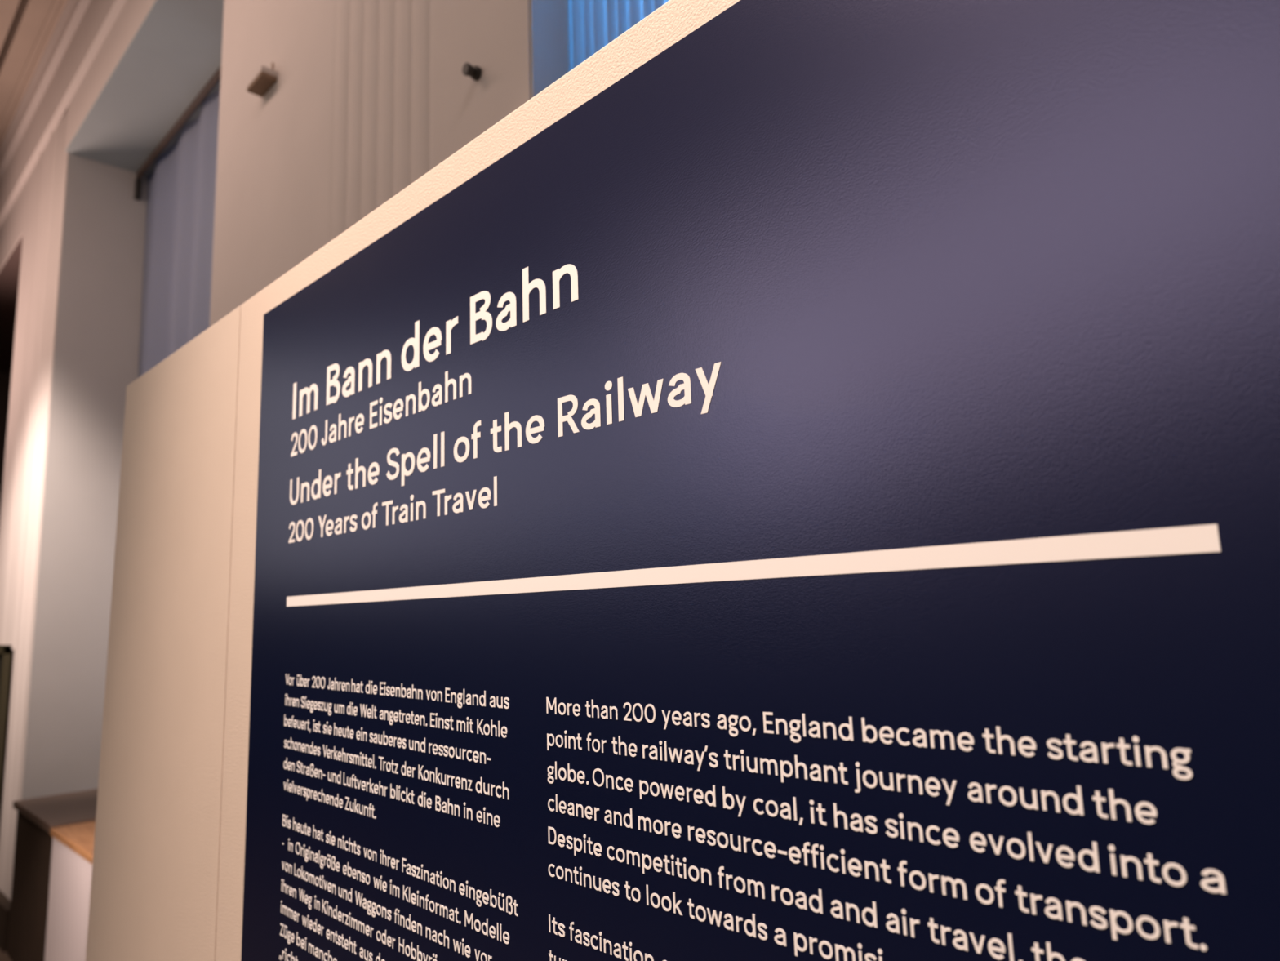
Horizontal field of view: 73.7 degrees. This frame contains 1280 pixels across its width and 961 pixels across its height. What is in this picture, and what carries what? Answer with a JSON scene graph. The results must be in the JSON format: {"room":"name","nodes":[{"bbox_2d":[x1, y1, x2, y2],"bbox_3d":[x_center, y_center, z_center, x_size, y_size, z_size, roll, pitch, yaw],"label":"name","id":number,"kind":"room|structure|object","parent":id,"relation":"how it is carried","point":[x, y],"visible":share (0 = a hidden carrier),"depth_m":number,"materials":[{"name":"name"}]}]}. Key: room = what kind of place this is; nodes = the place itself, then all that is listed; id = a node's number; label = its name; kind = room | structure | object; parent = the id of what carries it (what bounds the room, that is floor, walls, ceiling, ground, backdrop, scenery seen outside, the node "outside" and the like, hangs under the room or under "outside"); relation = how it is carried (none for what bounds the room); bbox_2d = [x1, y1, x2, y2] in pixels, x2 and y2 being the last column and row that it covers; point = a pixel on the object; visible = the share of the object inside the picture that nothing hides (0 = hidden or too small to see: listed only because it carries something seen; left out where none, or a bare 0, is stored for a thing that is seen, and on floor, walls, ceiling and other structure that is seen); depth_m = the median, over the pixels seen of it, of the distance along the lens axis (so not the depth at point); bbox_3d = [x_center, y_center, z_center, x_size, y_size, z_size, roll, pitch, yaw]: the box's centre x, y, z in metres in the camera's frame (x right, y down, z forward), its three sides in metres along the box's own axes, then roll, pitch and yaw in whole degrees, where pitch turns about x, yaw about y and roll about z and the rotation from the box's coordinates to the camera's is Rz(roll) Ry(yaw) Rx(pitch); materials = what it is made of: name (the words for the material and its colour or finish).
{"room":"museum","nodes":[
{"label":"museum","id":0,"kind":"room"},
{"bbox_2d":[0,372,11,513],"bbox_3d":[-8.591,0.278,7.104,0.100,5.350,6.500,-10,-12,44],"label":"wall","id":1,"kind":"structure","parent":0,"point":[5,378],"depth_m":9.07,"materials":[{"name":"paint"}]},
{"bbox_2d":[0,949,12,960],"bbox_3d":[-3.057,1.986,1.412,15.200,0.100,6.400,-10,-12,44],"label":"floor","id":2,"kind":"structure","parent":0,"point":[3,956],"depth_m":4.24,"materials":[{"name":"brown wood"}]},
{"bbox_2d":[7,788,97,960],"bbox_3d":[-2.775,1.978,4.200,0.845,0.735,0.415,-10,-12,44],"label":"plinth","id":3,"kind":"object","parent":2,"relation":"on","point":[36,816],"visible":0.42,"depth_m":4.09,"materials":[{"name":"brown"}]},
{"bbox_2d":[44,820,95,960],"bbox_3d":[-1.972,1.837,3.409,1.422,0.725,0.415,-10,-12,44],"label":"cabinet","id":4,"kind":"object","parent":2,"relation":"on","point":[73,845],"depth_m":3.56,"materials":[{"name":"grey"}]},
{"bbox_2d":[50,820,95,864],"bbox_3d":[-1.983,1.493,3.461,1.422,0.030,0.415,-10,-12,44],"label":"countertop","id":5,"kind":"structure","parent":4,"relation":"on","point":[78,837],"depth_m":3.65,"materials":[{"name":"brown wood"}]},
{"bbox_2d":[0,0,67,145],"bbox_3d":[-3.306,-3.407,2.161,15.200,0.300,6.200,-10,-12,44],"label":"ceiling","id":6,"kind":"structure","parent":0,"point":[27,27],"depth_m":5.53,"materials":[{"name":"white paint"}]},
{"bbox_2d":[0,0,530,901],"bbox_3d":[-1.471,-0.508,3.490,15.200,5.350,0.756,-10,-12,44],"label":"wall","id":7,"kind":"structure","parent":0,"point":[366,98],"depth_m":2.69,"materials":[{"name":"paint"}]},
{"bbox_2d":[0,889,10,952],"bbox_3d":[-3.688,2.373,4.813,1.380,0.200,0.045,-10,-12,44],"label":"baseboard","id":8,"kind":"structure","parent":7,"relation":"attached to","point":[5,903],"depth_m":4.35,"materials":[{"name":"brown wood"}]},
{"bbox_2d":[0,644,11,794],"bbox_3d":[-3.902,1.704,5.093,0.800,1.420,0.034,-10,-12,44],"label":"wall picture","id":9,"kind":"object","parent":7,"relation":"attached to","point":[5,650],"visible":1,"depth_m":4.88,"materials":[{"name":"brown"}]},
{"bbox_2d":[0,653,2,680],"bbox_3d":[-3.897,1.704,5.098,0.720,1.340,0.019,-10,-12,44],"label":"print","id":10,"kind":"object","parent":9,"relation":"attached to","point":[1,655],"depth_m":5.01,"materials":[{"name":"black"}]},
{"bbox_2d":[0,235,22,373],"bbox_3d":[-5.409,0.705,7.278,4.050,4.350,0.690,-10,-12,44],"label":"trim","id":11,"kind":"structure","parent":7,"relation":"attached to","point":[10,272],"depth_m":7.24,"materials":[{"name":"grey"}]},
{"bbox_2d":[0,0,126,227],"bbox_3d":[-1.832,-2.884,3.563,15.200,0.610,0.060,-10,-12,44],"label":"trim","id":12,"kind":"structure","parent":7,"relation":"attached to","point":[82,26],"depth_m":5.44,"materials":[{"name":"paint"}]},
{"bbox_2d":[21,152,147,799],"bbox_3d":[-3.213,0.232,4.964,0.010,4.445,0.440,-10,-12,44],"label":"window reveal","id":13,"kind":"structure","parent":7,"relation":"attached to","point":[96,351],"depth_m":4.98,"materials":[{"name":"grey paint"}]},
{"bbox_2d":[65,0,224,176],"bbox_3d":[-2.352,-2.131,4.367,2.648,0.012,0.458,-10,-12,44],"label":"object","id":14,"kind":"structure","parent":7,"relation":"attached to","point":[175,51],"depth_m":4.52,"materials":[{"name":"grey paint"}]},
{"bbox_2d":[133,65,221,199],"bbox_3d":[-2.238,-2.023,4.466,2.642,0.177,0.030,-10,-12,44],"label":"rail","id":15,"kind":"object","parent":7,"relation":"attached to","point":[215,77],"visible":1,"depth_m":4.87,"materials":[{"name":"brown"}]},
{"bbox_2d":[137,88,220,377],"bbox_3d":[-2.144,-0.290,4.238,2.640,3.689,0.137,-10,-12,44],"label":"curtain","id":16,"kind":"object","parent":15,"relation":"hanging from","point":[177,273],"visible":0.2,"depth_m":4.81,"materials":[{"name":"fabric"}]},
{"bbox_2d":[246,62,277,97],"bbox_3d":[-1.229,-1.311,2.776,0.122,0.064,0.052,-10,-12,44],"label":"wall box","id":17,"kind":"object","parent":7,"relation":"attached to","point":[264,77],"visible":1,"depth_m":2.75,"materials":[{"name":"paint"}]},
{"bbox_2d":[462,62,481,80],"bbox_3d":[-0.370,-0.900,1.877,0.030,0.030,0.035,-10,-12,44],"label":"round fitting","id":18,"kind":"object","parent":7,"relation":"attached to","point":[474,72],"visible":1,"depth_m":1.87,"materials":[{"name":"grey metal"}]},
{"bbox_2d":[529,0,568,98],"bbox_3d":[-0.067,-0.351,1.819,0.008,4.445,0.396,-10,-12,44],"label":"trim","id":19,"kind":"structure","parent":7,"relation":"attached to","point":[548,19],"depth_m":1.79,"materials":[{"name":"grey paint"}]},
{"bbox_2d":[567,0,669,71],"bbox_3d":[0.865,-0.913,0.807,2.862,3.691,0.023,-10,-12,44],"label":"curtain","id":20,"kind":"object","parent":7,"relation":"hanging from","point":[593,24],"visible":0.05,"depth_m":1.76,"materials":[{"name":"fabric"}]},
{"bbox_2d":[85,0,739,960],"bbox_3d":[0.322,0.611,0.315,3.741,2.067,0.100,-10,-12,44],"label":"wall partition","id":21,"kind":"structure","parent":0,"point":[167,874],"depth_m":1.28,"materials":[{"name":"tan paint"},{"name":"plaster"}]},
{"bbox_2d":[240,0,1279,960],"bbox_3d":[0.128,0.282,0.476,1.793,1.276,0.002,-10,-12,44],"label":"text panel","id":22,"kind":"object","parent":21,"relation":"attached to","point":[812,493],"visible":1,"depth_m":0.53,"materials":[{"name":"blue"}]}
]}

